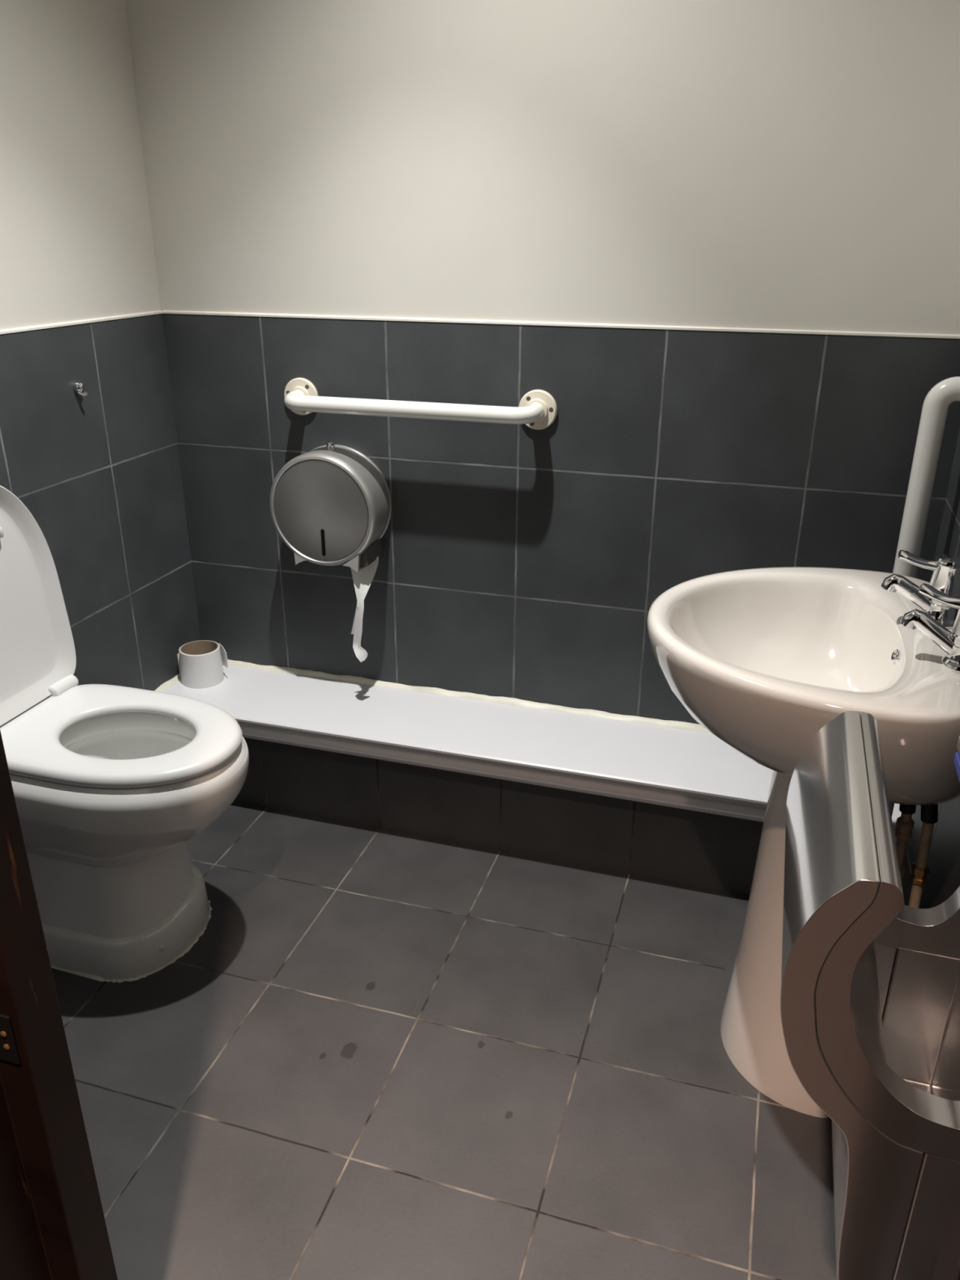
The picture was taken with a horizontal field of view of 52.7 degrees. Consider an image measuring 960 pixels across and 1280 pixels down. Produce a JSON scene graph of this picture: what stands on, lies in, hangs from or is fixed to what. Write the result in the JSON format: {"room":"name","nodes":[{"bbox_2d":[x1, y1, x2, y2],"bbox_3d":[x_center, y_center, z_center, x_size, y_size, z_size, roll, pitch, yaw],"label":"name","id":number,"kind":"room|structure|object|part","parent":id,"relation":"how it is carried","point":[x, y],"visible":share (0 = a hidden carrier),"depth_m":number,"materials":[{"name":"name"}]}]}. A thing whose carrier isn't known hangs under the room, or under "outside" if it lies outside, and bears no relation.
{"room":"public restroom","nodes":[
{"label":"public restroom","id":0,"kind":"room"},
{"bbox_2d":[0,0,200,690],"bbox_3d":[-1.004,-0.568,1.518,0.100,2.500,1.555,7,24,16],"label":"wall","id":1,"kind":"structure","parent":0,"point":[99,473],"depth_m":2.00,"materials":[{"name":"stone"}]},
{"bbox_2d":[73,381,88,396],"bbox_3d":[-0.816,-0.514,1.984,0.022,0.030,0.022,7,24,16],"label":"wall hook","id":2,"kind":"object","parent":1,"relation":"attached to","point":[78,387],"visible":1,"depth_m":1.98,"materials":[{"name":"silver metal"}]},
{"bbox_3d":[-0.819,-0.518,1.983,0.015,0.022,0.022,7,24,16],"label":"knob","id":3,"kind":"part","parent":2,"relation":"part of","materials":[{"name":"silver metal"}]},
{"bbox_2d":[0,310,162,334],"bbox_3d":[-0.945,-0.484,1.587,0.007,0.006,1.450,7,24,16],"label":"trim","id":4,"kind":"structure","parent":1,"relation":"attached to","point":[132,315],"depth_m":1.96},
{"bbox_2d":[51,801,836,1279],"bbox_3d":[-0.137,0.709,1.794,1.912,0.060,1.700,7,24,16],"label":"floor","id":5,"kind":"structure","parent":0,"point":[378,1053],"depth_m":1.62,"materials":[{"name":"tile"}]},
{"bbox_2d":[0,485,248,982],"bbox_3d":[-0.690,0.173,1.806,0.522,0.914,0.371,7,24,16],"label":"toilet","id":6,"kind":"object","parent":5,"relation":"on","point":[112,784],"visible":0.86,"depth_m":1.83,"materials":[{"name":"white ceramic"}]},
{"bbox_3d":[-0.896,-0.070,1.772,0.059,0.443,0.340,7,24,16],"label":"lid","id":7,"kind":"part","parent":6,"relation":"part of","materials":[{"name":"white plastic"}]},
{"bbox_3d":[-0.665,0.174,1.798,0.460,0.025,0.336,7,24,16],"label":"seat","id":8,"kind":"part","parent":6,"relation":"part of","materials":[{"name":"white plastic"}]},
{"bbox_2d":[155,659,901,895],"bbox_3d":[0.044,0.322,2.268,1.711,0.286,0.270,7,24,16],"label":"ledge","id":9,"kind":"object","parent":5,"relation":"on","point":[667,800],"visible":0.66,"depth_m":2.20,"materials":[{"name":"stone"}]},
{"bbox_2d":[177,640,227,688],"bbox_3d":[-0.699,0.058,2.433,0.106,0.088,0.106,20,30,38],"label":"toilet paper roll","id":10,"kind":"object","parent":9,"relation":"on","point":[201,663],"visible":1,"depth_m":2.40,"materials":[{"name":"white paper"}]},
{"bbox_3d":[0.014,0.274,2.138,1.710,0.055,0.048,7,24,16],"label":"edge trim","id":11,"kind":"part","parent":9,"relation":"part of","materials":[{"name":"white plastic"}]},
{"bbox_2d":[720,769,894,1117],"bbox_3d":[0.537,0.437,1.618,0.206,0.584,0.326,7,24,16],"label":"pedestal","id":12,"kind":"object","parent":5,"relation":"on","point":[752,1034],"visible":0.22,"depth_m":1.58,"materials":[{"name":"white ceramic"}]},
{"bbox_2d":[124,0,959,724],"bbox_3d":[0.103,-0.767,1.999,1.912,2.500,0.100,7,24,16],"label":"wall","id":13,"kind":"structure","parent":0,"point":[764,164],"depth_m":1.97,"materials":[{"name":"stone"}]},
{"bbox_2d":[269,441,391,572],"bbox_3d":[-0.344,-0.311,2.222,0.261,0.278,0.108,7,24,16],"label":"dispenser","id":14,"kind":"object","parent":13,"relation":"attached to","point":[331,504],"visible":1,"depth_m":2.18,"materials":[{"name":"metal"}]},
{"bbox_3d":[-0.359,-0.289,2.178,0.233,0.233,0.003,7,24,16],"label":"plate","id":15,"kind":"part","parent":14,"relation":"part of","materials":[{"name":"metal"}]},
{"bbox_2d":[351,556,378,662],"bbox_3d":[-0.273,-0.073,2.270,0.040,0.236,0.090,13,26,27],"label":"paper strip","id":16,"kind":"object","parent":14,"relation":"hanging from","point":[362,580],"visible":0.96,"depth_m":2.25,"materials":[{"name":"white paper"}]},
{"bbox_2d":[284,377,557,429],"bbox_3d":[-0.154,-0.504,2.085,0.635,0.083,0.094,7,24,16],"label":"grab rail","id":17,"kind":"object","parent":13,"relation":"attached to","point":[537,409],"visible":1,"depth_m":2.04,"materials":[{"name":"white metal"}]},
{"bbox_2d":[162,310,959,338],"bbox_3d":[0.089,-0.653,1.997,1.712,0.006,0.007,7,24,16],"label":"trim","id":18,"kind":"structure","parent":13,"relation":"attached to","point":[281,315],"depth_m":1.96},
{"bbox_2d":[894,804,915,885],"bbox_3d":[0.676,0.441,1.589,0.073,0.602,0.028,-17,29,-35],"label":"pipe","id":19,"kind":"object","parent":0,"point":[904,823],"visible":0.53,"depth_m":1.51,"materials":[{"name":"brown metal"}]},
{"bbox_2d":[908,804,937,908],"bbox_3d":[0.686,0.461,1.543,0.074,0.601,0.028,-14,27,-31],"label":"pipe","id":20,"kind":"object","parent":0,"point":[920,868],"visible":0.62,"depth_m":1.47,"materials":[{"name":"brown metal"}]},
{"bbox_2d":[902,427,959,908],"bbox_3d":[0.728,-0.354,1.031,0.100,2.500,1.555,7,24,16],"label":"wall","id":21,"kind":"structure","parent":0,"point":[944,857],"depth_m":1.61,"materials":[{"name":"stone"}]},
{"bbox_2d":[647,567,959,804],"bbox_3d":[0.494,0.067,1.476,0.486,0.206,0.569,7,24,16],"label":"washbasin","id":22,"kind":"object","parent":21,"relation":"attached to","point":[762,660],"visible":0.9,"depth_m":1.39,"materials":[{"name":"white ceramic"}]},
{"bbox_2d":[880,549,959,628],"bbox_3d":[0.655,-0.078,1.427,0.118,0.102,0.060,7,24,16],"label":"tap","id":23,"kind":"object","parent":22,"relation":"on","point":[945,577],"visible":0.66,"depth_m":1.41,"materials":[{"name":"silver metal"}]},
{"bbox_3d":[0.641,-0.067,1.438,0.087,0.058,0.031,7,24,16],"label":"spout","id":24,"kind":"part","parent":23,"relation":"part of","materials":[{"name":"silver metal"}]},
{"bbox_3d":[0.646,-0.116,1.417,0.065,0.026,0.029,7,24,16],"label":"lever","id":25,"kind":"part","parent":23,"relation":"part of","materials":[{"name":"silver metal"}]},
{"bbox_2d":[900,582,959,673],"bbox_3d":[0.621,-0.017,1.281,0.116,0.102,0.064,7,24,16],"label":"tap","id":26,"kind":"object","parent":22,"relation":"on","point":[948,642],"visible":1,"depth_m":1.28,"materials":[{"name":"silver metal"}]},
{"bbox_3d":[0.609,-0.009,1.300,0.087,0.058,0.029,15,27,31],"label":"spout","id":27,"kind":"part","parent":26,"relation":"part of","materials":[{"name":"silver metal"}]},
{"bbox_3d":[0.613,-0.056,1.276,0.065,0.026,0.029,14,27,30],"label":"lever","id":28,"kind":"part","parent":26,"relation":"part of","materials":[{"name":"silver metal"}]},
{"bbox_2d":[780,711,959,1279],"bbox_3d":[0.446,0.425,1.049,0.264,0.730,0.326,7,24,16],"label":"dryer","id":29,"kind":"object","parent":21,"relation":"attached to","point":[870,986],"visible":1,"depth_m":0.92,"materials":[{"name":"silver metal"}]},
{"bbox_2d":[893,376,959,577],"bbox_3d":[0.820,-0.181,1.786,0.089,0.636,0.083,7,24,16],"label":"grab rail","id":30,"kind":"object","parent":21,"relation":"attached to","point":[935,405],"visible":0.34,"depth_m":1.73,"materials":[{"name":"white metal"}]},
{"bbox_3d":[-0.351,-0.190,0.634,1.712,2.500,0.100,7,24,16],"label":"wall","id":31,"kind":"structure","parent":0,"visible":0},
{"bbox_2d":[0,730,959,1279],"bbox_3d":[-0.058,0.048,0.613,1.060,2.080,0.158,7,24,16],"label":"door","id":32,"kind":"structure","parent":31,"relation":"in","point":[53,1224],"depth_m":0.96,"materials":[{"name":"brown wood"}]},
{"bbox_3d":[-0.449,0.375,0.912,0.026,0.058,0.003,7,24,16],"label":"strike plate","id":33,"kind":"part","parent":32,"relation":"part of","materials":[{"name":"black metal"}]}
]}

